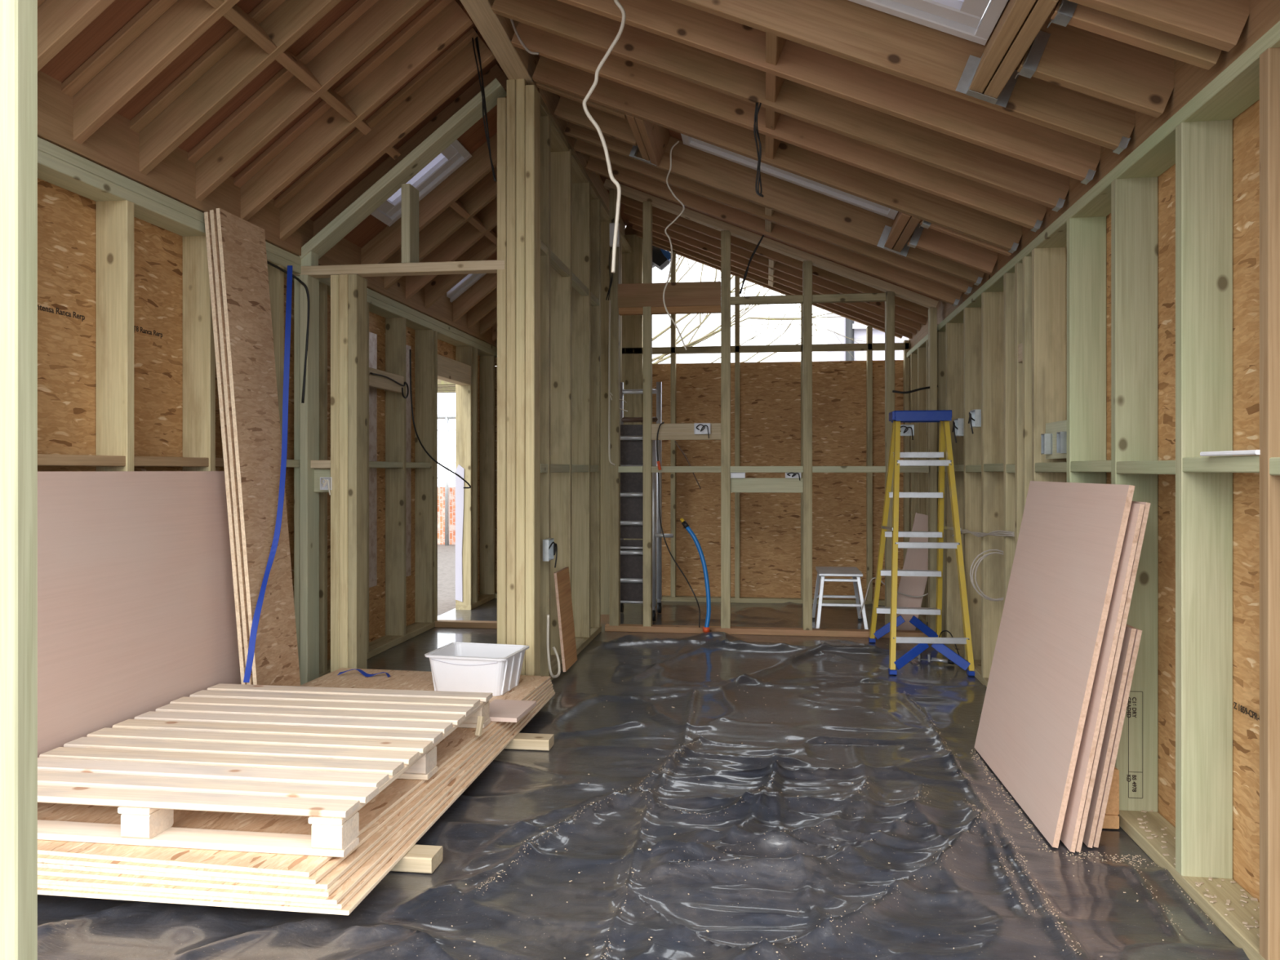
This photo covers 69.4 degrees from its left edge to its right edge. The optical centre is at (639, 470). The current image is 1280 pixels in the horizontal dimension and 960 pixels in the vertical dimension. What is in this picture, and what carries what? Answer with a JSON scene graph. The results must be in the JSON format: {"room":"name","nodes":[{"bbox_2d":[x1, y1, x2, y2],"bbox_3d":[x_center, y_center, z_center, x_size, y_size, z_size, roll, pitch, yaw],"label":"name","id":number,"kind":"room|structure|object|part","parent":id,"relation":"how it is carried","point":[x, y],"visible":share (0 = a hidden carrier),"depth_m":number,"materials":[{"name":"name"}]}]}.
{"room":"construction site","nodes":[
{"label":"construction site","id":0,"kind":"room"},
{"bbox_2d":[0,0,37,959],"bbox_3d":[-0.499,0.005,1.401,3.740,2.450,0.045,0,0,8],"label":"wall","id":1,"kind":"structure","parent":0,"point":[18,18],"depth_m":1.45,"materials":[{"name":"wood"}]},
{"bbox_2d":[37,70,497,677],"bbox_3d":[-1.935,-0.120,5.354,0.162,2.700,7.500,0,0,8],"label":"wall","id":2,"kind":"structure","parent":0,"point":[127,375],"depth_m":4.30,"materials":[{"name":"brown"}]},
{"bbox_3d":[-1.936,-1.160,5.303,0.140,0.046,7.400,0,0,8],"label":"plate","id":3,"kind":"part","parent":2,"relation":"part of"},
{"bbox_3d":[-1.934,-1.113,5.303,0.140,0.046,7.400,0,0,8],"label":"plate","id":4,"kind":"part","parent":2,"relation":"part of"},
{"bbox_3d":[-2.045,1.208,4.471,0.140,0.045,5.720,0,0,8],"label":"sole plate","id":5,"kind":"part","parent":2,"relation":"part of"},
{"bbox_2d":[369,372,408,398],"bbox_3d":[-1.711,-0.574,6.343,0.014,0.129,0.640,0,0,8],"label":"cable","id":6,"kind":"object","parent":2,"relation":"attached to","point":[371,373],"visible":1,"depth_m":6.50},
{"bbox_2d":[409,349,471,488],"bbox_3d":[-1.493,-0.362,6.954,0.071,1.016,0.652,0,0,27],"label":"cable","id":7,"kind":"object","parent":2,"relation":"attached to","point":[422,446],"visible":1,"depth_m":6.71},
{"bbox_3d":[-1.499,1.208,8.554,0.140,0.045,0.840,0,0,8],"label":"sole plate","id":8,"kind":"part","parent":2,"relation":"part of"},
{"bbox_2d":[37,0,508,341],"bbox_3d":[-1.368,-1.815,5.228,1.510,1.190,7.400,0,0,8],"label":"ceiling","id":9,"kind":"structure","parent":0,"point":[307,104],"depth_m":4.16,"materials":[{"name":"wood"}]},
{"bbox_2d":[370,139,471,226],"bbox_3d":[-1.385,-1.796,5.563,0.614,0.516,0.520,0,0,8],"label":"window","id":10,"kind":"structure","parent":9,"relation":"attached to","point":[455,155],"depth_m":5.70,"materials":[{"name":"white paint"}]},
{"bbox_3d":[-1.385,-1.796,5.563,0.447,0.014,0.282,-38,-5,6],"label":"pane","id":11,"kind":"part","parent":10,"relation":"part of","materials":[{"name":"white"}]},
{"bbox_3d":[-1.376,-1.784,5.562,0.587,0.050,0.422,-38,-5,6],"label":"sash","id":12,"kind":"part","parent":10,"relation":"part of","materials":[{"name":"white paint"}]},
{"bbox_2d":[446,273,485,302],"bbox_3d":[-1.518,-1.507,7.361,0.554,0.469,0.510,0,0,8],"label":"window","id":13,"kind":"structure","parent":9,"relation":"attached to","point":[469,280],"depth_m":7.54,"materials":[{"name":"white paint"}]},
{"bbox_3d":[-1.509,-1.496,7.360,0.511,0.050,0.412,-38,-5,6],"label":"sash","id":14,"kind":"part","parent":13,"relation":"part of","materials":[{"name":"white paint"}]},
{"bbox_2d":[471,30,497,182],"bbox_3d":[-0.800,-1.957,4.748,0.131,0.958,0.032,0,0,8],"label":"cable bundle","id":15,"kind":"object","parent":9,"relation":"hanging from","point":[482,85],"visible":0.84,"depth_m":4.74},
{"bbox_2d":[437,544,455,615],"bbox_3d":[1.591,1.340,11.894,60.000,0.160,60.000,0,0,8],"label":"ground","id":16,"kind":"structure","parent":0,"point":[446,553],"depth_m":10.76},
{"bbox_2d":[437,486,455,544],"bbox_3d":[-3.535,0.780,15.808,5.000,0.980,0.250,0,0,8],"label":"wall","id":17,"kind":"structure","parent":16,"relation":"on","point":[441,490],"depth_m":15.65,"materials":[{"name":"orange brick"}]},
{"bbox_2d":[437,414,455,545],"bbox_3d":[-3.178,0.165,15.458,4.000,2.190,0.080,0,0,8],"label":"metal fence","id":18,"kind":"object","parent":16,"relation":"on","point":[446,417],"visible":0.32,"depth_m":15.44,"materials":[{"name":"metal"}]},
{"bbox_3d":[-3.228,0.170,15.465,0.067,2.180,0.070,0,0,8],"label":"post","id":19,"kind":"part","parent":18,"relation":"part of","materials":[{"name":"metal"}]},
{"bbox_2d":[437,378,455,392],"bbox_3d":[-3.067,0.005,12.517,3.400,2.510,2.090,0,0,8],"label":"pergola","id":20,"kind":"object","parent":16,"relation":"on","point":[443,386],"visible":0.04,"depth_m":11.98,"materials":[{"name":"beige wood"}]},
{"bbox_2d":[675,354,679,363],"bbox_3d":[0.911,-0.260,13.599,5.000,3.040,0.080,0,0,8],"label":"rail","id":21,"kind":"object","parent":16,"relation":"on","point":[677,355],"visible":0.02,"depth_m":13.62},
{"bbox_2d":[652,255,866,364],"bbox_3d":[2.027,-3.315,16.744,5.024,9.201,4.702,0,0,-27],"label":"bare tree","id":22,"kind":"object","parent":16,"relation":"on","point":[713,332],"visible":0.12,"depth_m":16.94,"materials":[{"name":"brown plant"}]},
{"bbox_2d":[826,311,908,360],"bbox_3d":[7.466,-1.370,21.116,6.000,5.300,4.160,0,0,8],"label":"house","id":23,"kind":"object","parent":16,"relation":"on","point":[849,328],"visible":0.1,"depth_m":19.55,"materials":[{"name":"white"}]},
{"bbox_2d":[293,78,631,684],"bbox_3d":[-1.002,-0.444,6.906,1.372,3.348,3.775,0,0,8],"label":"wall","id":24,"kind":"structure","parent":0,"point":[517,267],"depth_m":5.13,"materials":[{"name":"wood"}]},
{"bbox_2d":[243,265,292,682],"bbox_3d":[-1.741,-0.065,4.408,0.070,1.984,0.765,0,0,-7],"label":"hose","id":25,"kind":"object","parent":24,"relation":"attached to","point":[289,279],"visible":1,"depth_m":4.47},
{"bbox_2d":[266,261,310,403],"bbox_3d":[-1.890,-0.723,4.925,0.038,0.707,0.422,0,0,12],"label":"cable","id":26,"kind":"object","parent":24,"relation":"attached to","point":[298,279],"visible":0.91,"depth_m":5.11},
{"bbox_2d":[320,477,332,495],"bbox_3d":[-1.740,0.089,5.130,0.070,0.099,0.058,0,0,8],"label":"box","id":27,"kind":"object","parent":24,"relation":"attached to","point":[325,482],"visible":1,"depth_m":5.13,"materials":[{"name":"white plastic"}]},
{"bbox_3d":[-1.325,-1.644,5.138,1.466,0.050,0.140,-39,-5,6],"label":"raking plate","id":28,"kind":"part","parent":24,"relation":"part of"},
{"bbox_3d":[-1.010,1.208,7.197,1.190,0.045,0.090,0,0,8],"label":"threshold plate","id":29,"kind":"part","parent":24,"relation":"part of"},
{"bbox_2d":[460,0,625,235],"bbox_3d":[-0.630,-2.230,5.129,0.126,0.250,7.401,0,0,7],"label":"ridge beam","id":30,"kind":"structure","parent":24,"relation":"on","point":[497,31],"depth_m":4.74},
{"bbox_2d":[510,18,538,54],"bbox_3d":[-0.566,-2.124,4.414,0.173,0.298,0.012,0,0,8],"label":"cable","id":31,"kind":"object","parent":30,"relation":"attached to","point":[526,48],"visible":0.82,"depth_m":4.41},
{"bbox_2d":[542,537,557,568],"bbox_3d":[-0.506,0.474,5.233,0.058,0.169,0.130,0,0,8],"label":"box","id":32,"kind":"object","parent":24,"relation":"attached to","point":[549,547],"visible":1,"depth_m":5.22,"materials":[{"name":"metal"}]},
{"bbox_2d":[546,614,560,678],"bbox_3d":[-0.497,1.001,5.278,0.050,0.385,0.226,0,0,8],"label":"cable","id":33,"kind":"object","parent":24,"relation":"attached to","point":[552,675],"visible":1,"depth_m":5.22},
{"bbox_3d":[-0.487,1.208,6.088,0.130,0.045,1.960,0,0,8],"label":"sole plate","id":34,"kind":"part","parent":24,"relation":"part of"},
{"bbox_3d":[-0.383,-2.060,6.907,0.130,0.045,3.610,0,0,8],"label":"plate","id":35,"kind":"part","parent":24,"relation":"part of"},
{"bbox_2d":[37,598,1249,959],"bbox_3d":[-0.009,1.187,5.061,4.080,0.086,7.430,0,0,8],"label":"floor","id":36,"kind":"structure","parent":0,"point":[837,700],"depth_m":2.94,"materials":[{"name":"plastic"}]},
{"bbox_2d":[37,471,241,757],"bbox_3d":[-2.071,0.616,3.258,0.083,1.221,2.410,0,0,8],"label":"plywood sheet","id":37,"kind":"object","parent":36,"relation":"on","point":[136,613],"visible":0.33,"depth_m":3.64,"materials":[{"name":"wood"}]},
{"bbox_2d":[37,691,555,915],"bbox_3d":[-1.213,1.173,3.739,1.220,0.012,2.440,0,0,8],"label":"sheet","id":38,"kind":"object","parent":36,"relation":"on","point":[358,897],"visible":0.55,"depth_m":2.55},
{"bbox_2d":[37,688,554,909],"bbox_3d":[-1.221,1.159,3.744,1.210,0.012,2.430,0,0,8],"label":"sheet","id":39,"kind":"object","parent":38,"relation":"on","point":[348,896],"visible":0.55,"depth_m":2.57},
{"bbox_2d":[37,687,553,904],"bbox_3d":[-1.229,1.146,3.740,1.210,0.012,2.430,0,0,8],"label":"sheet","id":40,"kind":"object","parent":39,"relation":"on","point":[348,884],"visible":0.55,"depth_m":2.56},
{"bbox_2d":[37,684,552,897],"bbox_3d":[-1.243,1.133,3.761,1.210,0.012,2.430,0,0,9],"label":"sheet","id":41,"kind":"object","parent":40,"relation":"on","point":[41,871],"visible":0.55,"depth_m":2.57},
{"bbox_2d":[37,681,551,888],"bbox_3d":[-1.239,1.119,3.766,1.190,0.012,2.410,0,0,9],"label":"sheet","id":42,"kind":"object","parent":41,"relation":"on","point":[337,872],"visible":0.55,"depth_m":2.62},
{"bbox_2d":[37,679,551,884],"bbox_3d":[-1.256,1.106,3.769,1.190,0.012,2.410,0,0,10],"label":"sheet","id":43,"kind":"object","parent":42,"relation":"on","point":[327,867],"visible":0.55,"depth_m":2.59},
{"bbox_2d":[37,667,551,876],"bbox_3d":[-1.268,1.093,3.789,1.190,0.012,2.410,0,0,10],"label":"sheet","id":44,"kind":"object","parent":43,"relation":"on","point":[460,738],"visible":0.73,"depth_m":2.87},
{"bbox_2d":[204,211,247,684],"bbox_3d":[-1.860,-0.047,4.414,0.210,2.263,0.410,0,0,8],"label":"strip","id":45,"kind":"object","parent":44,"relation":"on","point":[206,215],"visible":0.21,"depth_m":4.21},
{"bbox_2d":[209,209,253,684],"bbox_3d":[-1.836,-0.052,4.411,0.210,2.273,0.400,0,0,8],"label":"strip","id":46,"kind":"object","parent":44,"relation":"on","point":[212,213],"visible":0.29,"depth_m":4.22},
{"bbox_2d":[216,208,300,686],"bbox_3d":[-1.812,-0.057,4.412,0.210,2.283,0.385,0,0,8],"label":"board","id":47,"kind":"object","parent":44,"relation":"on","point":[242,243],"visible":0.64,"depth_m":4.38,"materials":[{"name":"wood"}]},
{"bbox_2d":[37,683,492,857],"bbox_3d":[-1.357,1.021,3.366,1.276,0.129,1.409,0,0,8],"label":"pallet","id":48,"kind":"object","parent":44,"relation":"on","point":[322,754],"visible":0.96,"depth_m":3.04,"materials":[{"name":"wood"}]},
{"bbox_2d":[337,669,390,677],"bbox_3d":[-1.446,1.068,4.875,0.280,0.032,0.070,0,0,8],"label":"strap","id":49,"kind":"object","parent":44,"relation":"on","point":[361,671],"visible":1,"depth_m":4.87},
{"bbox_2d":[424,642,529,696],"bbox_3d":[-0.806,0.990,4.608,0.428,0.190,0.356,0,0,13],"label":"storage bin","id":50,"kind":"object","parent":44,"relation":"on","point":[495,669],"visible":0.99,"depth_m":4.48,"materials":[{"name":"white plastic"}]},
{"bbox_2d":[488,699,536,722],"bbox_3d":[-0.602,1.075,4.136,0.200,0.018,0.300,0,0,10],"label":"plywood offcut","id":51,"kind":"object","parent":44,"relation":"on","point":[500,710],"visible":0.79,"depth_m":4.12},
{"bbox_2d":[475,715,484,736],"bbox_3d":[-0.650,1.037,3.749,0.022,0.079,0.040,0,0,27],"label":"peg","id":52,"kind":"object","parent":43,"relation":"on","point":[479,726],"visible":1,"depth_m":3.74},
{"bbox_2d":[390,844,442,873],"bbox_3d":[-1.271,1.204,2.945,1.300,0.047,0.100,0,0,8],"label":"bearer","id":53,"kind":"object","parent":36,"relation":"on","point":[424,859],"visible":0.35,"depth_m":2.82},
{"bbox_2d":[503,733,554,751],"bbox_3d":[-1.070,1.204,4.179,1.370,0.047,0.100,0,0,8],"label":"bearer","id":54,"kind":"object","parent":36,"relation":"on","point":[524,741],"visible":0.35,"depth_m":4.06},
{"bbox_2d":[553,566,577,671],"bbox_3d":[-0.447,0.891,5.579,0.071,0.579,0.340,0,0,8],"label":"plywood offcut","id":55,"kind":"object","parent":36,"relation":"on","point":[562,577],"visible":1,"depth_m":5.53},
{"bbox_2d":[620,382,673,621],"bbox_3d":[0.043,0.238,7.720,0.516,1.976,0.522,0,0,8],"label":"ladder","id":56,"kind":"object","parent":36,"relation":"on","point":[631,435],"visible":0.61,"depth_m":7.55,"materials":[{"name":"metal"}]},
{"bbox_3d":[0.187,0.530,7.471,0.161,0.030,0.032,0,0,0],"label":"clamp arm","id":57,"kind":"part","parent":56,"relation":"part of","materials":[{"name":"metal"}]},
{"bbox_2d":[680,517,711,631],"bbox_3d":[0.416,0.773,6.874,0.261,0.830,0.077,0,0,41],"label":"pipe","id":58,"kind":"object","parent":36,"relation":"on","point":[706,628],"visible":1,"depth_m":6.83,"materials":[{"name":"blue plastic"}]},
{"bbox_2d":[431,639,1213,959],"bbox_3d":[0.736,1.185,4.332,2.107,0.088,4.590,0,0,8],"label":"wood shavings","id":59,"kind":"object","parent":36,"relation":"on","point":[1046,846],"visible":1,"depth_m":2.93},
{"bbox_2d":[812,566,868,629],"bbox_3d":[1.572,1.010,7.301,0.416,0.441,0.580,0,0,8],"label":"step stool","id":60,"kind":"object","parent":36,"relation":"on","point":[822,571],"visible":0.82,"depth_m":7.09,"materials":[{"name":"metal"}]},
{"bbox_3d":[1.438,1.016,7.546,0.028,0.436,0.022,7,14,8],"label":"leg","id":61,"kind":"part","parent":60,"relation":"part of","materials":[{"name":"metal"}]},
{"bbox_3d":[1.381,1.016,7.085,0.028,0.429,0.022,6,-9,8],"label":"leg","id":62,"kind":"part","parent":60,"relation":"part of","materials":[{"name":"metal"}]},
{"bbox_3d":[1.758,1.016,7.503,0.028,0.438,0.022,-9,12,8],"label":"leg","id":63,"kind":"part","parent":60,"relation":"part of","materials":[{"name":"metal"}]},
{"bbox_3d":[1.693,1.016,7.043,0.028,0.431,0.022,-8,-10,8],"label":"leg","id":64,"kind":"part","parent":60,"relation":"part of","materials":[{"name":"metal"}]},
{"bbox_2d":[896,512,928,630],"bbox_3d":[2.059,0.779,6.928,0.385,0.919,0.018,0,0,8],"label":"plywood offcut","id":65,"kind":"object","parent":36,"relation":"on","point":[915,558],"visible":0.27,"depth_m":6.92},
{"bbox_2d":[868,409,974,675],"bbox_3d":[1.817,0.421,6.051,0.509,1.609,1.109,0,0,8],"label":"step ladder","id":66,"kind":"object","parent":36,"relation":"on","point":[943,416],"visible":1,"depth_m":5.91,"materials":[{"name":"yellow plastic"}]},
{"bbox_3d":[1.674,0.436,6.361,0.030,1.603,0.054,4,18,8],"label":"step rail","id":67,"kind":"part","parent":66,"relation":"part of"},
{"bbox_3d":[1.597,0.450,5.792,0.030,1.594,0.054,4,-16,8],"label":"support rail","id":68,"kind":"part","parent":66,"relation":"part of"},
{"bbox_3d":[2.047,0.436,6.304,0.030,1.596,0.054,-2,17,8],"label":"step rail","id":69,"kind":"part","parent":66,"relation":"part of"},
{"bbox_3d":[1.979,0.449,5.755,0.030,1.584,0.054,-3,-16,8],"label":"support rail","id":70,"kind":"part","parent":66,"relation":"part of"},
{"bbox_2d":[912,653,954,664],"bbox_3d":[1.851,1.196,5.891,0.285,0.055,0.030,0,0,28],"label":"clamp","id":71,"kind":"object","parent":36,"relation":"on","point":[920,659],"visible":0.66,"depth_m":5.87,"materials":[{"name":"metal"}]},
{"bbox_3d":[1.902,1.206,5.864,0.101,0.025,0.022,0,0,28],"label":"handle","id":72,"kind":"part","parent":71,"relation":"part of","materials":[{"name":"metal"}]},
{"bbox_2d":[938,630,959,655],"bbox_3d":[2.011,1.130,6.014,0.022,0.166,0.275,0,0,-14],"label":"cable","id":73,"kind":"object","parent":36,"relation":"on","point":[943,630],"visible":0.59,"depth_m":6.00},
{"bbox_2d":[973,480,1134,848],"bbox_3d":[1.530,0.637,3.522,0.254,1.178,1.085,0,0,7],"label":"plywood board","id":74,"kind":"object","parent":36,"relation":"on","point":[1071,537],"visible":1,"depth_m":3.37,"materials":[{"name":"wood"}]},
{"bbox_2d":[1059,502,1145,853],"bbox_3d":[1.558,0.666,3.485,0.226,1.118,1.080,0,0,7],"label":"plywood board","id":75,"kind":"object","parent":36,"relation":"on","point":[1075,806],"visible":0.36,"depth_m":2.97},
{"bbox_2d":[1082,625,1136,848],"bbox_3d":[1.580,0.868,3.429,0.149,0.715,0.885,0,0,7],"label":"plywood board","id":76,"kind":"object","parent":36,"relation":"on","point":[1130,632],"visible":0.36,"depth_m":3.00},
{"bbox_2d":[1102,813,1119,829],"bbox_3d":[1.619,1.203,3.463,0.105,0.045,0.605,0,0,7],"label":"timber offcut","id":77,"kind":"object","parent":36,"relation":"on","point":[1110,821],"visible":0.15,"depth_m":3.16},
{"bbox_2d":[1105,766,1119,814],"bbox_3d":[1.647,1.102,3.438,0.045,0.155,0.548,0,0,7],"label":"timber offcut","id":78,"kind":"object","parent":77,"relation":"on","point":[1113,804],"visible":0.23,"depth_m":3.17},
{"bbox_2d":[1075,501,1151,852],"bbox_3d":[1.577,0.664,3.485,0.226,1.123,1.075,0,0,7],"label":"plywood board","id":79,"kind":"object","parent":36,"relation":"on","point":[1090,789],"visible":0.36,"depth_m":2.95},
{"bbox_2d":[1093,624,1142,847],"bbox_3d":[1.600,0.870,3.429,0.149,0.710,0.880,0,0,7],"label":"plywood board","id":80,"kind":"object","parent":36,"relation":"on","point":[1138,633],"visible":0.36,"depth_m":2.99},
{"bbox_2d":[494,225,910,605],"bbox_3d":[0.533,-0.542,8.661,4.140,3.545,0.111,0,0,8],"label":"wall","id":81,"kind":"structure","parent":0,"point":[848,397],"depth_m":8.60,"materials":[{"name":"wood"}]},
{"bbox_3d":[-0.172,-0.512,8.745,0.082,3.395,0.090,0,0,8],"label":"post","id":82,"kind":"part","parent":81,"relation":"part of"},
{"bbox_3d":[-0.093,-0.512,8.734,0.082,3.395,0.090,0,0,8],"label":"post","id":83,"kind":"part","parent":81,"relation":"part of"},
{"bbox_3d":[-0.013,-0.512,8.724,0.082,3.395,0.090,0,0,8],"label":"post","id":84,"kind":"part","parent":81,"relation":"part of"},
{"bbox_2d":[652,245,670,271],"bbox_3d":[0.155,-2.055,8.908,0.359,0.283,0.300,0,0,8],"label":"tarpaulin","id":85,"kind":"object","parent":81,"relation":"attached to","point":[660,257],"visible":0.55,"depth_m":8.77,"materials":[{"name":"black plastic"}]},
{"bbox_3d":[0.532,1.208,8.651,3.860,0.045,0.090,0,0,8],"label":"sole plate","id":86,"kind":"part","parent":81,"relation":"part of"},
{"bbox_3d":[0.550,-1.120,8.633,3.800,0.062,0.060,0,0,8],"label":"rail","id":87,"kind":"part","parent":81,"relation":"part of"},
{"bbox_2d":[603,178,938,638],"bbox_3d":[0.952,-0.495,6.930,2.471,3.451,0.090,0,0,8],"label":"wall","id":88,"kind":"structure","parent":0,"point":[645,299],"depth_m":6.93,"materials":[{"name":"wood"}]},
{"bbox_2d":[605,217,613,300],"bbox_3d":[-0.215,-1.580,6.938,0.082,0.609,0.063,0,0,8],"label":"cable bundle","id":89,"kind":"object","parent":88,"relation":"attached to","point":[611,280],"visible":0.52,"depth_m":6.94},
{"bbox_2d":[609,222,619,247],"bbox_3d":[-0.189,-1.750,6.886,0.070,0.170,0.050,0,0,8],"label":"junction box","id":90,"kind":"object","parent":89,"relation":"attached to","point":[611,224],"visible":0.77,"depth_m":6.86,"materials":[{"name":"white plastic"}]},
{"bbox_2d":[608,299,615,465],"bbox_3d":[-0.212,-0.661,7.010,0.054,1.256,0.013,0,0,8],"label":"cable","id":91,"kind":"object","parent":88,"relation":"attached to","point":[609,344],"visible":1,"depth_m":7.01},
{"bbox_2d":[656,422,700,627],"bbox_3d":[0.295,0.403,7.020,0.345,1.533,0.284,0,0,8],"label":"cable","id":92,"kind":"object","parent":88,"relation":"attached to","point":[657,461],"visible":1,"depth_m":7.12,"materials":[{"name":"black plastic"}]},
{"bbox_2d":[675,440,701,488],"bbox_3d":[0.366,-0.039,7.074,0.204,0.368,0.009,0,0,8],"label":"cable","id":93,"kind":"object","parent":88,"relation":"attached to","point":[675,441],"visible":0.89,"depth_m":7.07,"materials":[{"name":"brown plastic"}]},
{"bbox_2d":[693,422,710,438],"bbox_3d":[0.467,-0.293,6.931,0.120,0.116,0.058,0,0,8],"label":"box","id":94,"kind":"object","parent":88,"relation":"attached to","point":[699,428],"visible":1,"depth_m":6.95,"materials":[{"name":"white plastic"}]},
{"bbox_2d":[730,472,745,478],"bbox_3d":[0.731,0.038,6.938,0.115,0.045,0.034,0,0,8],"label":"box","id":95,"kind":"object","parent":88,"relation":"attached to","point":[733,475],"visible":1,"depth_m":6.95,"materials":[{"name":"white plastic"}]},
{"bbox_3d":[0.952,1.208,6.930,2.450,0.045,0.090,0,0,8],"label":"sole plate","id":96,"kind":"part","parent":88,"relation":"part of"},
{"bbox_3d":[0.952,-1.699,6.930,2.643,0.056,0.090,22,3,7],"label":"plate","id":97,"kind":"part","parent":88,"relation":"part of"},
{"bbox_2d":[785,472,800,480],"bbox_3d":[1.138,0.047,6.872,0.115,0.064,0.058,0,0,8],"label":"box","id":98,"kind":"object","parent":88,"relation":"attached to","point":[788,475],"visible":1,"depth_m":6.87,"materials":[{"name":"white plastic"}]},
{"bbox_2d":[858,577,928,615],"bbox_3d":[1.918,0.949,6.877,0.568,0.298,0.049,0,0,14],"label":"cable","id":99,"kind":"object","parent":88,"relation":"attached to","point":[872,579],"visible":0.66,"depth_m":6.89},
{"bbox_2d":[900,424,914,439],"bbox_3d":[1.932,-0.274,6.747,0.130,0.113,0.058,0,0,8],"label":"box","id":100,"kind":"object","parent":88,"relation":"attached to","point":[905,429],"visible":0.79,"depth_m":6.76,"materials":[{"name":"metal"}]},
{"bbox_2d":[892,385,937,393],"bbox_3d":[2.006,-0.587,6.741,0.333,0.064,0.032,0,0,-1],"label":"cable","id":101,"kind":"object","parent":88,"relation":"attached to","point":[928,387],"visible":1,"depth_m":6.73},
{"bbox_2d":[491,0,1249,338],"bbox_3d":[0.788,-1.712,4.939,2.906,1.275,7.399,0,0,8],"label":"ceiling","id":102,"kind":"structure","parent":0,"point":[971,144],"depth_m":4.00,"materials":[{"name":"wood"}]},
{"bbox_2d":[582,0,626,272],"bbox_3d":[-0.138,-1.297,3.550,0.169,1.081,0.015,0,0,8],"label":"cable","id":103,"kind":"object","parent":102,"relation":"hanging from","point":[593,121],"visible":1,"depth_m":3.54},
{"bbox_2d":[662,141,686,350],"bbox_3d":[0.206,-1.327,5.471,0.144,1.240,0.010,0,0,8],"label":"cable","id":104,"kind":"object","parent":102,"relation":"hanging from","point":[675,144],"visible":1,"depth_m":5.47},
{"bbox_2d":[738,235,764,293],"bbox_3d":[0.785,-1.454,6.251,0.232,0.524,0.023,0,0,8],"label":"cable bundle","id":105,"kind":"object","parent":102,"relation":"hanging from","point":[762,236],"visible":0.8,"depth_m":6.26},
{"bbox_2d":[753,102,764,197],"bbox_3d":[0.510,-1.373,3.970,0.044,0.404,0.027,0,0,8],"label":"cable bundle","id":106,"kind":"object","parent":102,"relation":"hanging from","point":[757,108],"visible":1,"depth_m":3.97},
{"bbox_2d":[680,133,897,219],"bbox_3d":[0.849,-1.762,5.143,1.275,0.609,0.660,0,0,8],"label":"window","id":107,"kind":"structure","parent":102,"relation":"attached to","point":[840,195],"depth_m":5.42,"materials":[{"name":"white paint"}]},
{"bbox_2d":[848,0,1008,45],"bbox_3d":[0.554,-1.762,2.942,1.275,0.609,0.640,0,0,8],"label":"window","id":108,"kind":"structure","parent":102,"relation":"attached to","point":[973,20],"depth_m":3.13,"materials":[{"name":"white paint"}]},
{"bbox_3d":[0.549,-1.748,2.943,1.229,0.050,0.542,22,3,7],"label":"sash","id":109,"kind":"part","parent":108,"relation":"part of","materials":[{"name":"white paint"}]},
{"bbox_2d":[906,0,1279,959],"bbox_3d":[1.973,-0.070,4.831,0.160,2.600,7.502,0,0,8],"label":"wall","id":110,"kind":"structure","parent":0,"point":[1141,313],"depth_m":2.81,"materials":[{"name":"brown"}]},
{"bbox_2d":[951,417,963,443],"bbox_3d":[2.016,-0.248,5.885,0.058,0.155,0.120,0,0,8],"label":"box","id":111,"kind":"object","parent":110,"relation":"attached to","point":[957,424],"visible":1,"depth_m":5.83,"materials":[{"name":"metal"}]},
{"bbox_2d":[968,408,981,433],"bbox_3d":[1.949,-0.280,5.409,0.058,0.141,0.130,0,0,8],"label":"box","id":112,"kind":"object","parent":110,"relation":"attached to","point":[975,415],"visible":1,"depth_m":5.34,"materials":[{"name":"metal"}]},
{"bbox_2d":[951,528,1014,537],"bbox_3d":[1.947,0.372,5.339,0.030,0.125,1.402,0,0,7],"label":"cable bundle","id":113,"kind":"object","parent":110,"relation":"attached to","point":[962,531],"visible":0.9,"depth_m":4.98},
{"bbox_2d":[969,549,1003,600],"bbox_3d":[1.951,0.578,5.066,0.271,0.285,0.048,0,0,8],"label":"cable coil","id":114,"kind":"object","parent":110,"relation":"hanging from","point":[983,557],"visible":0.59,"depth_m":5.07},
{"bbox_2d":[1045,419,1066,458],"bbox_3d":[1.813,-0.130,3.975,0.020,0.160,0.400,0,0,8],"label":"board","id":115,"kind":"object","parent":110,"relation":"attached to","point":[1052,428],"visible":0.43,"depth_m":4.04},
{"bbox_2d":[1040,433,1052,454],"bbox_3d":[1.802,-0.115,4.097,0.034,0.090,0.050,0,0,8],"label":"box","id":116,"kind":"object","parent":115,"relation":"attached to","point":[1046,438],"visible":1,"depth_m":4.07,"materials":[{"name":"metal"}]},
{"bbox_2d":[1056,431,1066,453],"bbox_3d":[1.769,-0.115,3.870,0.034,0.090,0.050,0,0,8],"label":"box","id":117,"kind":"object","parent":115,"relation":"attached to","point":[1061,437],"visible":0.79,"depth_m":3.85,"materials":[{"name":"metal"}]},
{"bbox_3d":[1.956,1.208,4.783,0.140,0.045,7.400,0,0,8],"label":"sole plate","id":118,"kind":"part","parent":110,"relation":"part of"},
{"bbox_3d":[1.956,-1.038,4.783,0.140,0.045,7.400,0,0,8],"label":"plate","id":119,"kind":"part","parent":110,"relation":"part of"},
{"bbox_2d":[1137,809,1259,937],"bbox_3d":[1.680,1.182,2.894,0.141,0.005,1.800,0,0,8],"label":"wood shavings","id":120,"kind":"object","parent":110,"relation":"on","point":[1197,884],"visible":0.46,"depth_m":2.60},
{"bbox_2d":[1200,449,1260,456],"bbox_3d":[1.532,-0.043,2.393,0.030,0.012,0.260,0,0,5],"label":"metal strip","id":121,"kind":"object","parent":110,"relation":"on","point":[1246,452],"visible":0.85,"depth_m":2.37,"materials":[{"name":"white metal"}]}
]}

